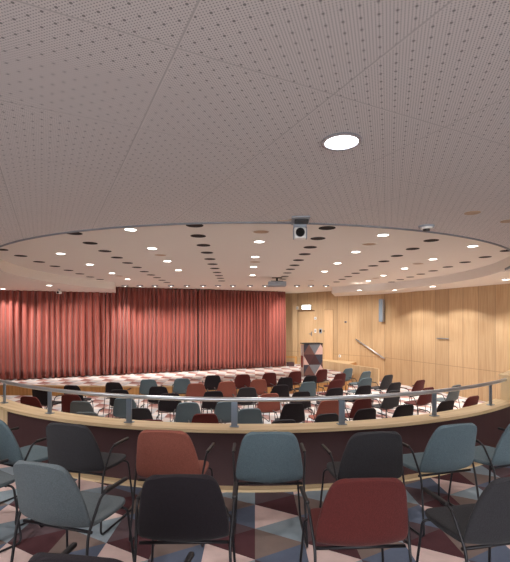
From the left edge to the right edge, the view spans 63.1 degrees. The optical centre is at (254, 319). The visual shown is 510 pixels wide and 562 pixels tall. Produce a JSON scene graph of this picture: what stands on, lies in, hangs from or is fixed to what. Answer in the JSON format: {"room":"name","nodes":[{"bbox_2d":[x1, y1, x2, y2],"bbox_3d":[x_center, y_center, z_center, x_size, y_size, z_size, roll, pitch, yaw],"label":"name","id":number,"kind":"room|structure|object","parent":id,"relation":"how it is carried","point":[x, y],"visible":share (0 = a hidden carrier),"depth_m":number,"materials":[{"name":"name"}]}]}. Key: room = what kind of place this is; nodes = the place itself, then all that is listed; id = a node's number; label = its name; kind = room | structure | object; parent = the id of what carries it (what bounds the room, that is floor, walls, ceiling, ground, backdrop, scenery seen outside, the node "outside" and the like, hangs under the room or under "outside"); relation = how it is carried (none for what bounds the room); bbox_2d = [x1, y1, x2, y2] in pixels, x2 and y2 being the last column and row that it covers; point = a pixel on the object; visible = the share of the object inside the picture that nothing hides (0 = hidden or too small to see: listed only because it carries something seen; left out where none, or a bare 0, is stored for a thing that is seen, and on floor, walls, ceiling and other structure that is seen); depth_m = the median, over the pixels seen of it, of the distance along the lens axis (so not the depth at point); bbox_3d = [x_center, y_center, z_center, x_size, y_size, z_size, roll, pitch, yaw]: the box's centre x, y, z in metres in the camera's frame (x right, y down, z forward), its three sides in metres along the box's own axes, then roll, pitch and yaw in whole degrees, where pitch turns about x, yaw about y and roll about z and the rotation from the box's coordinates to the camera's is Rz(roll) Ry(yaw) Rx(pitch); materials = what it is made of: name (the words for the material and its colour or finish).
{"room":"lecture hall","nodes":[
{"label":"lecture hall","id":0,"kind":"room"},
{"bbox_2d":[0,409,6,423],"bbox_3d":[-3.862,1.685,6.054,0.318,1.230,2.933,0,0,-38],"label":"wall","id":1,"kind":"structure","parent":0,"point":[3,414],"depth_m":4.98,"materials":[{"name":"brown wood"}]},
{"bbox_2d":[105,291,198,370],"bbox_3d":[-4.248,0.550,16.530,11.673,3.700,0.120,0,0,-23],"label":"wall","id":2,"kind":"structure","parent":0,"point":[197,291],"depth_m":17.25,"materials":[{"name":"red fabric"}]},
{"bbox_2d":[0,364,351,396],"bbox_3d":[-3.040,2.140,13.985,13.045,0.320,5.510,0,0,-23],"label":"floor","id":3,"kind":"structure","parent":0,"point":[166,378],"depth_m":13.93,"materials":[{"name":"multicoloured carpet"}]},
{"bbox_2d":[300,343,322,376],"bbox_3d":[1.971,1.400,14.490,0.680,1.160,0.500,0,0,-8],"label":"lectern","id":4,"kind":"object","parent":3,"relation":"on","point":[311,353],"visible":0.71,"depth_m":14.26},
{"bbox_2d":[0,381,484,423],"bbox_3d":[0.000,2.350,11.450,19.600,0.100,15.100,0,0,0],"label":"floor","id":5,"kind":"structure","parent":0,"point":[98,403],"depth_m":10.97,"materials":[{"name":"carpet"}]},
{"bbox_2d":[20,396,55,408],"bbox_3d":[-4.281,1.882,8.173,0.548,0.831,0.555,0,0,9],"label":"shell chair","id":6,"kind":"object","parent":5,"relation":"on","point":[27,400],"visible":0.27,"depth_m":7.93,"materials":[{"name":"red fabric"}]},
{"bbox_2d":[32,389,62,406],"bbox_3d":[-4.585,1.882,9.161,0.548,0.831,0.555,0,0,12],"label":"shell chair","id":7,"kind":"object","parent":5,"relation":"on","point":[41,395],"visible":0.46,"depth_m":8.95,"materials":[{"name":"black fabric"}]},
{"bbox_2d":[61,394,93,412],"bbox_3d":[-3.598,1.882,8.388,0.548,0.831,0.555,0,0,6],"label":"shell chair","id":8,"kind":"object","parent":5,"relation":"on","point":[66,399],"visible":0.44,"depth_m":8.16,"materials":[{"name":"red plastic"}]},
{"bbox_2d":[64,385,93,409],"bbox_3d":[-4.072,1.882,9.532,0.548,0.831,0.555,0,0,9],"label":"shell chair","id":9,"kind":"object","parent":5,"relation":"on","point":[68,387],"visible":0.41,"depth_m":9.30,"materials":[{"name":"black plastic"}]},
{"bbox_2d":[70,401,104,416],"bbox_3d":[-3.135,1.882,7.727,0.548,0.831,0.555,0,0,4],"label":"shell chair","id":10,"kind":"object","parent":5,"relation":"on","point":[75,406],"visible":0.44,"depth_m":7.49,"materials":[{"name":"grey plastic"}]},
{"bbox_2d":[76,412,98,416],"bbox_3d":[-2.676,1.882,6.842,0.548,0.831,0.555,0,0,1],"label":"shell chair","id":11,"kind":"object","parent":5,"relation":"on","point":[81,413],"visible":0.16,"depth_m":6.58,"materials":[{"name":"black plastic"}]},
{"bbox_2d":[103,382,130,416],"bbox_3d":[-3.293,1.882,9.950,0.548,0.831,0.555,0,0,5],"label":"shell chair","id":12,"kind":"object","parent":5,"relation":"on","point":[109,386],"visible":0.39,"depth_m":9.71,"materials":[{"name":"black plastic"}]},
{"bbox_2d":[108,389,137,417],"bbox_3d":[-2.846,1.882,8.974,0.548,0.831,0.555,0,0,2],"label":"shell chair","id":13,"kind":"object","parent":5,"relation":"on","point":[118,391],"visible":0.3,"depth_m":8.72,"materials":[{"name":"black plastic"}]},
{"bbox_2d":[112,398,144,418],"bbox_3d":[-2.451,1.882,8.024,0.548,0.831,0.555,0,0,0],"label":"shell chair","id":14,"kind":"object","parent":5,"relation":"on","point":[119,408],"visible":0.48,"depth_m":7.81,"materials":[{"name":"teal plastic"}]},
{"bbox_2d":[125,408,159,419],"bbox_3d":[-1.942,1.882,7.141,0.548,0.831,0.555,0,0,-2],"label":"shell chair","id":15,"kind":"object","parent":5,"relation":"on","point":[137,413],"visible":0.25,"depth_m":6.90,"materials":[{"name":"black fabric"}]},
{"bbox_2d":[138,379,162,411],"bbox_3d":[-2.619,1.882,10.440,0.548,0.831,0.555,0,0,1],"label":"shell chair","id":16,"kind":"object","parent":5,"relation":"on","point":[145,384],"visible":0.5,"depth_m":10.21,"materials":[{"name":"teal plastic"}]},
{"bbox_2d":[147,386,173,421],"bbox_3d":[-2.136,1.882,9.368,0.548,0.831,0.555,0,0,-1],"label":"shell chair","id":17,"kind":"object","parent":5,"relation":"on","point":[154,390],"visible":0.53,"depth_m":9.13,"materials":[{"name":"black plastic"}]},
{"bbox_2d":[158,393,184,419],"bbox_3d":[-1.709,1.882,8.522,0.548,0.831,0.555,0,0,-4],"label":"shell chair","id":18,"kind":"object","parent":5,"relation":"on","point":[167,406],"visible":0.57,"depth_m":8.32,"materials":[{"name":"black fabric"}]},
{"bbox_2d":[172,378,192,401],"bbox_3d":[-1.838,1.882,10.613,0.548,0.831,0.555,0,0,-4],"label":"shell chair","id":19,"kind":"object","parent":5,"relation":"on","point":[179,386],"visible":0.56,"depth_m":10.39,"materials":[{"name":"blue fabric"}]},
{"bbox_2d":[174,402,203,422],"bbox_3d":[-1.211,1.882,7.599,0.548,0.831,0.555,0,0,-6],"label":"shell chair","id":20,"kind":"object","parent":5,"relation":"on","point":[185,411],"visible":0.7,"depth_m":7.38,"materials":[{"name":"teal plastic"}]},
{"bbox_2d":[185,383,207,412],"bbox_3d":[-1.383,1.882,9.797,0.548,0.831,0.555,0,0,-6],"label":"shell chair","id":21,"kind":"object","parent":5,"relation":"on","point":[193,389],"visible":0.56,"depth_m":9.57,"materials":[{"name":"red plastic"}]},
{"bbox_2d":[188,413,221,423],"bbox_3d":[-0.812,1.882,6.735,0.548,0.831,0.555,0,0,-7],"label":"shell chair","id":22,"kind":"object","parent":5,"relation":"on","point":[204,417],"visible":0.24,"depth_m":6.49,"materials":[{"name":"red fabric"}]},
{"bbox_2d":[202,375,221,389],"bbox_3d":[-1.143,1.882,11.171,0.548,0.831,0.555,0,0,-8],"label":"shell chair","id":23,"kind":"object","parent":5,"relation":"on","point":[211,381],"visible":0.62,"depth_m":10.95,"materials":[{"name":"black plastic"}]},
{"bbox_2d":[200,391,225,423],"bbox_3d":[-0.889,1.882,8.788,0.548,0.831,0.555,0,0,-8],"label":"shell chair","id":24,"kind":"object","parent":5,"relation":"on","point":[207,405],"visible":0.68,"depth_m":8.57,"materials":[{"name":"black fabric"}]},
{"bbox_2d":[214,381,236,410],"bbox_3d":[-0.710,1.882,10.104,0.548,0.831,0.555,0,0,-10],"label":"shell chair","id":25,"kind":"object","parent":5,"relation":"on","point":[227,388],"visible":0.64,"depth_m":9.88,"materials":[{"name":"red plastic"}]},
{"bbox_2d":[211,402,240,422],"bbox_3d":[-0.541,1.882,7.688,0.548,0.831,0.555,0,0,-9],"label":"shell chair","id":26,"kind":"object","parent":5,"relation":"on","point":[222,411],"visible":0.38,"depth_m":7.46,"materials":[{"name":"teal plastic"}]},
{"bbox_2d":[230,374,250,388],"bbox_3d":[-0.383,1.882,11.367,0.548,0.831,0.555,0,0,-14],"label":"shell chair","id":27,"kind":"object","parent":5,"relation":"on","point":[241,380],"visible":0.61,"depth_m":11.15,"materials":[{"name":"red plastic"}]},
{"bbox_2d":[232,387,257,406],"bbox_3d":[-0.215,1.882,9.227,0.548,0.831,0.555,0,0,-12],"label":"shell chair","id":28,"kind":"object","parent":5,"relation":"on","point":[246,391],"visible":0.5,"depth_m":9.00,"materials":[{"name":"black fabric"}]},
{"bbox_2d":[237,408,263,423],"bbox_3d":[-0.128,1.882,7.099,0.548,0.831,0.555,0,0,-10],"label":"shell chair","id":29,"kind":"object","parent":5,"relation":"on","point":[249,415],"visible":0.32,"depth_m":6.87,"materials":[{"name":"teal plastic"}]},
{"bbox_2d":[244,379,267,407],"bbox_3d":[0.032,1.882,10.431,0.548,0.831,0.555,0,0,-15],"label":"shell chair","id":30,"kind":"object","parent":5,"relation":"on","point":[260,385],"visible":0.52,"depth_m":10.22,"materials":[{"name":"red plastic"}]},
{"bbox_2d":[254,393,280,413],"bbox_3d":[0.239,1.882,8.493,0.548,0.831,0.555,0,0,-13],"label":"shell chair","id":31,"kind":"object","parent":5,"relation":"on","point":[265,407],"visible":0.6,"depth_m":8.29,"materials":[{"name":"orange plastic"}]},
{"bbox_2d":[260,373,276,395],"bbox_3d":[0.330,1.882,11.675,0.548,0.831,0.555,0,0,-19],"label":"shell chair","id":32,"kind":"object","parent":5,"relation":"on","point":[269,377],"visible":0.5,"depth_m":11.47,"materials":[{"name":"red plastic"}]},
{"bbox_2d":[263,385,289,421],"bbox_3d":[0.512,1.882,9.568,0.548,0.831,0.555,0,0,-16],"label":"shell chair","id":33,"kind":"object","parent":5,"relation":"on","point":[281,390],"visible":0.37,"depth_m":9.35,"materials":[{"name":"black plastic"}]},
{"bbox_2d":[270,377,292,392],"bbox_3d":[0.702,1.882,10.779,0.548,0.831,0.555,0,0,-19],"label":"shell chair","id":34,"kind":"object","parent":5,"relation":"on","point":[288,381],"visible":0.41,"depth_m":10.56,"materials":[{"name":"black plastic"}]},
{"bbox_2d":[271,419,295,423],"bbox_3d":[0.373,1.882,6.340,0.548,0.831,0.555,0,0,-12],"label":"shell chair","id":35,"kind":"object","parent":5,"relation":"on","point":[282,420],"visible":0.16,"depth_m":6.08,"materials":[{"name":"black plastic"}]},
{"bbox_2d":[272,403,304,422],"bbox_3d":[0.624,1.882,7.549,0.548,0.831,0.555,0,0,-14],"label":"shell chair","id":36,"kind":"object","parent":5,"relation":"on","point":[295,411],"visible":0.63,"depth_m":7.33,"materials":[{"name":"black plastic"}]},
{"bbox_2d":[281,371,301,384],"bbox_3d":[1.056,1.882,11.998,0.548,0.831,0.555,0,0,-24],"label":"shell chair","id":37,"kind":"object","parent":5,"relation":"on","point":[295,375],"visible":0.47,"depth_m":11.80,"materials":[{"name":"red plastic"}]},
{"bbox_2d":[286,391,312,422],"bbox_3d":[0.886,1.882,8.720,0.548,0.831,0.555,0,0,-17],"label":"shell chair","id":38,"kind":"object","parent":5,"relation":"on","point":[306,404],"visible":0.36,"depth_m":8.50,"materials":[{"name":"black plastic"}]},
{"bbox_2d":[291,382,317,414],"bbox_3d":[1.182,1.882,10.013,0.548,0.831,0.555,0,0,-20],"label":"shell chair","id":39,"kind":"object","parent":5,"relation":"on","point":[305,386],"visible":0.59,"depth_m":9.80,"materials":[{"name":"blue plastic"}]},
{"bbox_2d":[294,376,318,405],"bbox_3d":[1.357,1.882,11.054,0.548,0.831,0.555,0,0,-24],"label":"shell chair","id":40,"kind":"object","parent":5,"relation":"on","point":[307,378],"visible":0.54,"depth_m":10.85,"materials":[{"name":"black plastic"}]},
{"bbox_2d":[307,369,327,395],"bbox_3d":[1.874,1.882,12.460,0.548,0.831,0.555,0,0,-31],"label":"shell chair","id":41,"kind":"object","parent":5,"relation":"on","point":[321,374],"visible":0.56,"depth_m":12.27,"materials":[{"name":"red fabric"}]},
{"bbox_2d":[302,413,338,422],"bbox_3d":[1.073,1.882,6.728,0.548,0.831,0.555,0,0,-15],"label":"shell chair","id":42,"kind":"object","parent":5,"relation":"on","point":[328,417],"visible":0.3,"depth_m":6.48,"materials":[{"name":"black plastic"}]},
{"bbox_2d":[307,400,338,420],"bbox_3d":[1.292,1.882,7.818,0.548,0.831,0.555,0,0,-17],"label":"shell chair","id":43,"kind":"object","parent":5,"relation":"on","point":[327,406],"visible":0.52,"depth_m":7.59,"materials":[{"name":"red plastic"}]},
{"bbox_2d":[313,388,342,421],"bbox_3d":[1.647,1.882,9.149,0.548,0.831,0.555,0,0,-21],"label":"shell chair","id":44,"kind":"object","parent":5,"relation":"on","point":[332,391],"visible":0.37,"depth_m":8.92,"materials":[{"name":"black plastic"}]},
{"bbox_2d":[316,380,342,410],"bbox_3d":[1.888,1.882,10.331,0.548,0.831,0.555,0,0,-25],"label":"shell chair","id":45,"kind":"object","parent":5,"relation":"on","point":[334,383],"visible":0.6,"depth_m":10.12,"materials":[{"name":"red plastic"}]},
{"bbox_2d":[322,373,345,401],"bbox_3d":[2.219,1.882,11.548,0.548,0.831,0.555,0,0,-30],"label":"shell chair","id":46,"kind":"object","parent":5,"relation":"on","point":[341,376],"visible":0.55,"depth_m":11.36,"materials":[{"name":"red plastic"}]},
{"bbox_2d":[332,368,353,393],"bbox_3d":[2.678,1.882,12.699,0.548,0.831,0.555,0,0,-36],"label":"shell chair","id":47,"kind":"object","parent":5,"relation":"on","point":[348,371],"visible":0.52,"depth_m":12.53,"materials":[{"name":"teal plastic"}]},
{"bbox_2d":[343,385,370,403],"bbox_3d":[2.343,1.882,9.482,0.548,0.831,0.555,0,0,-25],"label":"shell chair","id":48,"kind":"object","parent":5,"relation":"on","point":[365,389],"visible":0.49,"depth_m":9.25,"materials":[{"name":"black fabric"}]},
{"bbox_2d":[345,398,371,420],"bbox_3d":[1.938,1.882,7.959,0.548,0.831,0.555,0,0,-20],"label":"shell chair","id":49,"kind":"object","parent":5,"relation":"on","point":[358,404],"visible":0.41,"depth_m":7.72,"materials":[{"name":"red plastic"}]},
{"bbox_2d":[347,371,370,394],"bbox_3d":[3.026,1.882,11.974,0.548,0.831,0.555,0,0,-35],"label":"shell chair","id":50,"kind":"object","parent":5,"relation":"on","point":[366,374],"visible":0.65,"depth_m":11.78,"materials":[{"name":"teal plastic"}]},
{"bbox_2d":[345,378,373,409],"bbox_3d":[2.692,1.882,10.669,0.548,0.831,0.555,0,0,-30],"label":"shell chair","id":51,"kind":"object","parent":5,"relation":"on","point":[364,381],"visible":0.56,"depth_m":10.49,"materials":[{"name":"blue plastic"}]},
{"bbox_2d":[345,408,375,420],"bbox_3d":[1.767,1.882,7.090,0.548,0.831,0.555,0,0,-18],"label":"shell chair","id":52,"kind":"object","parent":5,"relation":"on","point":[367,413],"visible":0.33,"depth_m":6.84,"materials":[{"name":"black fabric"}]},
{"bbox_2d":[371,375,392,401],"bbox_3d":[3.411,1.882,11.227,0.548,0.831,0.555,0,0,-35],"label":"shell chair","id":53,"kind":"object","parent":5,"relation":"on","point":[386,381],"visible":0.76,"depth_m":11.02,"materials":[{"name":"black fabric"}]},
{"bbox_2d":[371,390,399,417],"bbox_3d":[2.768,1.882,8.825,0.548,0.831,0.555,0,0,-26],"label":"shell chair","id":54,"kind":"object","parent":5,"relation":"on","point":[389,402],"visible":0.71,"depth_m":8.63,"materials":[{"name":"grey plastic"}]},
{"bbox_2d":[373,382,400,417],"bbox_3d":[3.166,1.882,9.917,0.548,0.831,0.555,0,0,-30],"label":"shell chair","id":55,"kind":"object","parent":5,"relation":"on","point":[396,385],"visible":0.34,"depth_m":9.70,"materials":[{"name":"black fabric"}]},
{"bbox_2d":[377,404,413,417],"bbox_3d":[2.513,1.882,7.408,0.548,0.831,0.555,0,0,-22],"label":"shell chair","id":56,"kind":"object","parent":5,"relation":"on","point":[406,409],"visible":0.44,"depth_m":7.17,"materials":[{"name":"black fabric"}]},
{"bbox_2d":[401,380,425,411],"bbox_3d":[3.889,1.882,10.294,0.548,0.831,0.555,0,0,-34],"label":"shell chair","id":57,"kind":"object","parent":5,"relation":"on","point":[419,384],"visible":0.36,"depth_m":10.08,"materials":[{"name":"red plastic"}]},
{"bbox_2d":[404,387,433,414],"bbox_3d":[3.635,1.882,9.198,0.548,0.831,0.555,0,0,-30],"label":"shell chair","id":58,"kind":"object","parent":5,"relation":"on","point":[425,399],"visible":0.74,"depth_m":9.00,"materials":[{"name":"red plastic"}]},
{"bbox_2d":[419,400,453,412],"bbox_3d":[3.388,1.882,7.757,0.548,0.831,0.555,0,0,-26],"label":"shell chair","id":59,"kind":"object","parent":5,"relation":"on","point":[447,405],"visible":0.3,"depth_m":7.52,"materials":[{"name":"black fabric"}]},
{"bbox_2d":[430,385,460,411],"bbox_3d":[4.387,1.882,9.520,0.548,0.831,0.555,0,0,-34],"label":"shell chair","id":60,"kind":"object","parent":5,"relation":"on","point":[453,395],"visible":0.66,"depth_m":9.34,"materials":[{"name":"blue plastic"}]},
{"bbox_2d":[454,395,478,408],"bbox_3d":[4.080,1.882,8.195,0.548,0.831,0.555,0,0,-30],"label":"shell chair","id":61,"kind":"object","parent":5,"relation":"on","point":[472,400],"visible":0.27,"depth_m":7.95,"materials":[{"name":"red plastic"}]},
{"bbox_2d":[0,0,509,295],"bbox_3d":[-0.289,-0.950,6.525,18.621,0.001,21.050,0,0,0],"label":"ceiling","id":62,"kind":"structure","parent":0,"point":[114,113],"depth_m":1.92,"materials":[{"name":"paint"}]},
{"bbox_2d":[277,216,309,239],"bbox_3d":[0.366,-0.868,3.970,0.306,0.165,0.330,0,0,4],"label":"video camera","id":63,"kind":"object","parent":62,"relation":"hanging from","point":[299,223],"visible":1,"depth_m":3.98,"materials":[{"name":"grey plastic"}]},
{"bbox_2d":[321,132,361,150],"bbox_3d":[0.460,-0.946,2.209,0.212,0.011,0.212,0,0,0],"label":"recessed light","id":64,"kind":"object","parent":62,"relation":"in","point":[341,141],"visible":1,"depth_m":2.20,"materials":[{"name":"grey plastic"}]},
{"bbox_2d":[325,136,357,148],"bbox_3d":[0.460,-0.948,2.209,0.180,0.006,0.180,0,0,0],"label":"diffuser","id":65,"kind":"object","parent":64,"relation":"attached to","point":[331,142],"depth_m":2.22,"materials":[{"name":"white plastic"}]},
{"bbox_2d":[418,224,434,231],"bbox_3d":[1.740,-0.926,4.212,0.160,0.048,0.160,0,0,0],"label":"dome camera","id":66,"kind":"object","parent":62,"relation":"attached to","point":[426,227],"visible":1,"depth_m":4.18,"materials":[{"name":"grey plastic"}]},
{"bbox_2d":[464,211,480,214],"bbox_3d":[1.934,-0.948,3.692,0.132,0.006,0.132,0,0,0],"label":"ceiling speaker","id":67,"kind":"object","parent":62,"relation":"attached to","point":[469,212],"visible":1,"depth_m":3.68,"materials":[{"name":"beige"}]},
{"bbox_2d":[0,224,509,292],"bbox_3d":[0.000,-1.230,11.450,19.600,0.120,15.500,0,0,0],"label":"ceiling","id":68,"kind":"structure","parent":0,"point":[232,246],"depth_m":7.83,"materials":[{"name":"beige paint"}]},
{"bbox_2d":[0,290,104,379],"bbox_3d":[-7.317,0.393,13.756,4.424,3.106,0.268,0,0,-23],"label":"stage curtain","id":69,"kind":"object","parent":68,"relation":"hanging from","point":[47,334],"visible":0.87,"depth_m":13.95,"materials":[{"name":"red fabric"}]},
{"bbox_2d":[106,287,197,374],"bbox_3d":[-3.728,0.393,15.277,3.339,3.105,0.247,0,0,-23],"label":"stage curtain","id":70,"kind":"object","parent":68,"relation":"hanging from","point":[149,330],"visible":1,"depth_m":15.22,"materials":[{"name":"red fabric"}]},
{"bbox_2d":[198,289,285,369],"bbox_3d":[-0.454,0.393,16.671,3.743,3.105,0.216,0,0,-23],"label":"stage curtain","id":71,"kind":"object","parent":68,"relation":"hanging from","point":[238,329],"visible":1,"depth_m":16.60,"materials":[{"name":"red fabric"}]},
{"bbox_2d":[0,222,509,269],"bbox_3d":[-0.050,-0.959,5.987,9.702,0.042,3.899,0,0,0],"label":"trim","id":72,"kind":"structure","parent":68,"relation":"attached to","point":[508,267],"depth_m":4.24,"materials":[{"name":"grey"}]},
{"bbox_2d":[252,230,269,233],"bbox_3d":[0.080,-1.167,5.524,0.250,0.007,0.250,0,0,0],"label":"ceiling vent","id":73,"kind":"object","parent":68,"relation":"in","point":[253,231],"visible":1,"depth_m":5.50,"materials":[{"name":"beige paint"}]},
{"bbox_2d":[268,277,285,286],"bbox_3d":[0.616,-1.045,11.633,0.500,0.250,0.413,0,0,0],"label":"projector","id":74,"kind":"object","parent":68,"relation":"hanging from","point":[276,283],"visible":1,"depth_m":11.43,"materials":[{"name":"grey plastic"}]},
{"bbox_2d":[319,226,335,229],"bbox_3d":[0.919,-1.169,5.290,0.203,0.005,0.173,0,0,0],"label":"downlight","id":75,"kind":"object","parent":68,"relation":"attached to","point":[322,227],"visible":1,"depth_m":5.26,"materials":[{"name":"black"}]},
{"bbox_2d":[0,464,509,561],"bbox_3d":[-0.289,1.950,1.638,18.621,0.700,11.276,0,0,0],"label":"floor","id":76,"kind":"structure","parent":0,"point":[268,528],"depth_m":3.06,"materials":[{"name":"carpet"}]},
{"bbox_2d":[0,459,21,552],"bbox_3d":[-2.027,1.182,2.893,0.548,0.831,0.555,0,0,34],"label":"shell chair","id":77,"kind":"object","parent":76,"relation":"on","point":[6,479],"visible":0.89,"depth_m":2.95,"materials":[{"name":"teal fabric"}]},
{"bbox_2d":[0,420,47,525],"bbox_3d":[-1.972,1.182,3.482,0.548,0.831,0.555,0,0,26],"label":"shell chair","id":78,"kind":"object","parent":76,"relation":"on","point":[10,449],"visible":0.65,"depth_m":3.26,"materials":[{"name":"teal fabric"}]},
{"bbox_2d":[10,460,133,561],"bbox_3d":[-1.091,1.182,2.474,0.548,0.831,0.555,0,0,17],"label":"shell chair","id":79,"kind":"object","parent":76,"relation":"on","point":[48,494],"visible":0.98,"depth_m":2.27,"materials":[{"name":"teal fabric"}]},
{"bbox_2d":[39,422,132,534],"bbox_3d":[-1.340,1.182,3.318,0.548,0.831,0.555,0,0,13],"label":"shell chair","id":80,"kind":"object","parent":76,"relation":"on","point":[73,447],"visible":0.88,"depth_m":3.11,"materials":[{"name":"black fabric"}]},
{"bbox_2d":[28,542,193,561],"bbox_3d":[-0.547,1.182,1.605,0.548,0.831,0.555,0,0,8],"label":"shell chair","id":81,"kind":"object","parent":76,"relation":"on","point":[64,556],"visible":1,"depth_m":1.35,"materials":[{"name":"black fabric"}]},
{"bbox_2d":[129,430,214,546],"bbox_3d":[-0.607,1.182,3.135,0.548,0.831,0.555,0,0,7],"label":"shell chair","id":82,"kind":"object","parent":76,"relation":"on","point":[159,452],"visible":0.87,"depth_m":2.92,"materials":[{"name":"orange fabric"}]},
{"bbox_2d":[133,474,236,561],"bbox_3d":[-0.376,1.182,2.311,0.548,0.831,0.555,0,0,-1],"label":"shell chair","id":83,"kind":"object","parent":76,"relation":"on","point":[173,508],"visible":1,"depth_m":2.10,"materials":[{"name":"black plastic"}]},
{"bbox_2d":[232,431,307,547],"bbox_3d":[0.102,1.182,3.095,0.548,0.831,0.555,0,0,0],"label":"shell chair","id":84,"kind":"object","parent":76,"relation":"on","point":[267,457],"visible":0.94,"depth_m":2.89,"materials":[{"name":"blue fabric"}]},
{"bbox_2d":[299,477,411,561],"bbox_3d":[0.538,1.182,2.265,0.548,0.831,0.555,0,0,-3],"label":"shell chair","id":85,"kind":"object","parent":76,"relation":"on","point":[355,513],"visible":1,"depth_m":2.06,"materials":[{"name":"red fabric"}]},
{"bbox_2d":[319,431,410,545],"bbox_3d":[0.804,1.182,3.096,0.548,0.831,0.555,0,0,-7],"label":"shell chair","id":86,"kind":"object","parent":76,"relation":"on","point":[375,454],"visible":0.76,"depth_m":2.88,"materials":[{"name":"black plastic"}]},
{"bbox_2d":[402,423,478,536],"bbox_3d":[1.423,1.182,3.300,0.548,0.831,0.555,0,0,-16],"label":"shell chair","id":87,"kind":"object","parent":76,"relation":"on","point":[451,447],"visible":0.84,"depth_m":3.09,"materials":[{"name":"blue fabric"}]},
{"bbox_2d":[416,477,509,561],"bbox_3d":[1.265,1.182,2.292,0.548,0.831,0.555,0,0,-12],"label":"shell chair","id":88,"kind":"object","parent":76,"relation":"on","point":[485,522],"visible":1,"depth_m":2.09,"materials":[{"name":"black fabric"}]},
{"bbox_2d":[447,424,509,505],"bbox_3d":[2.016,1.182,3.469,0.548,0.831,0.555,0,0,-24],"label":"shell chair","id":89,"kind":"object","parent":76,"relation":"on","point":[486,455],"visible":0.62,"depth_m":3.26,"materials":[{"name":"blue fabric"}]},
{"bbox_2d":[7,406,509,485],"bbox_3d":[0.207,1.685,4.577,6.229,1.230,1.267,0,0,-3],"label":"wall","id":90,"kind":"structure","parent":0,"point":[31,429],"depth_m":4.10,"materials":[{"name":"red laminate"}]},
{"bbox_2d":[0,396,509,432],"bbox_3d":[-0.983,1.054,5.213,8.317,0.032,2.379,0,0,14],"label":"cap","id":91,"kind":"object","parent":90,"relation":"on","point":[11,406],"visible":0.94,"depth_m":4.18,"materials":[{"name":"brown wood"}]},
{"bbox_2d":[0,378,506,426],"bbox_3d":[-0.882,0.896,5.193,8.102,0.283,2.196,0,0,12],"label":"handrail","id":92,"kind":"object","parent":91,"relation":"on","point":[129,397],"visible":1,"depth_m":4.18,"materials":[{"name":"silver metal"}]},
{"bbox_2d":[69,462,482,492],"bbox_3d":[0.211,1.589,4.511,6.530,0.021,1.335,0,0,-3],"label":"trim","id":93,"kind":"structure","parent":90,"relation":"attached to","point":[88,477],"depth_m":3.95,"materials":[{"name":"brown wood"}]},
{"bbox_2d":[285,293,296,363],"bbox_3d":[1.530,0.550,18.682,0.762,3.700,0.120,0,0,19],"label":"wall","id":94,"kind":"structure","parent":0,"point":[290,298],"depth_m":18.58,"materials":[{"name":"brown wood"}]},
{"bbox_2d":[295,357,355,364],"bbox_3d":[3.005,1.985,17.193,0.884,0.630,3.456,0,0,-29],"label":"floor","id":95,"kind":"structure","parent":0,"point":[338,361],"depth_m":16.50,"materials":[{"name":"brown wood"}]},
{"bbox_2d":[297,357,378,386],"bbox_3d":[3.039,1.979,16.255,0.060,0.642,5.028,0,0,-27],"label":"wall","id":96,"kind":"structure","parent":0,"point":[358,370],"depth_m":15.06,"materials":[{"name":"brown wood"}]},
{"bbox_2d":[0,374,352,386],"bbox_3d":[-2.849,1.994,13.041,13.401,0.041,1.852,0,0,-10],"label":"trim","id":97,"kind":"structure","parent":96,"relation":"attached to","point":[352,374],"depth_m":12.44,"materials":[{"name":"brown wood"}]},
{"bbox_2d":[297,291,384,380],"bbox_3d":[3.403,0.550,17.042,0.120,3.700,4.228,0,0,-45],"label":"wall","id":98,"kind":"structure","parent":0,"point":[361,312],"depth_m":16.52,"materials":[{"name":"brown wood"}]},
{"bbox_2d":[298,310,313,356],"bbox_3d":[2.219,0.632,18.098,0.069,2.073,0.871,0,0,-45],"label":"door","id":99,"kind":"structure","parent":98,"relation":"in","point":[305,316],"depth_m":18.14,"materials":[{"name":"brown wood"}]},
{"bbox_2d":[324,309,332,359],"bbox_3d":[3.072,0.626,17.275,0.020,2.086,0.451,0,0,-45],"label":"door","id":100,"kind":"structure","parent":98,"relation":"in","point":[328,314],"depth_m":17.28,"materials":[{"name":"brown wood"}]},
{"bbox_2d":[355,339,384,358],"bbox_3d":[4.400,1.114,15.867,0.119,0.730,1.236,0,0,-45],"label":"stair handrail","id":101,"kind":"object","parent":98,"relation":"attached to","point":[370,349],"visible":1,"depth_m":15.79,"materials":[{"name":"silver metal"}]},
{"bbox_2d":[379,299,384,321],"bbox_3d":[4.731,-0.337,15.459,0.225,0.860,0.170,0,0,-45],"label":"wall speaker","id":102,"kind":"object","parent":98,"relation":"attached to","point":[381,301],"visible":1,"depth_m":15.37,"materials":[{"name":"grey plastic"}]},
{"bbox_2d":[379,299,381,320],"bbox_3d":[4.654,-0.337,15.382,0.007,0.820,0.140,0,0,-45],"label":"grille","id":103,"kind":"object","parent":102,"relation":"attached to","point":[380,300],"depth_m":15.38,"materials":[{"name":"white metal"}]},
{"bbox_2d":[385,284,509,401],"bbox_3d":[5.846,0.550,13.248,0.120,3.700,4.923,0,0,-22],"label":"wall","id":104,"kind":"structure","parent":0,"point":[475,320],"depth_m":12.69,"materials":[{"name":"brown wood"}]},
{"bbox_2d":[501,377,509,400],"bbox_3d":[3.882,1.520,6.134,0.224,1.560,2.062,0,0,37],"label":"wall","id":105,"kind":"structure","parent":0,"point":[505,386],"depth_m":5.35,"materials":[{"name":"brown wood"}]},
{"bbox_2d":[498,370,509,376],"bbox_3d":[3.885,0.728,6.132,0.290,0.025,2.075,0,0,37],"label":"trim","id":106,"kind":"structure","parent":105,"relation":"on","point":[505,374],"depth_m":5.39,"materials":[{"name":"brown wood"}]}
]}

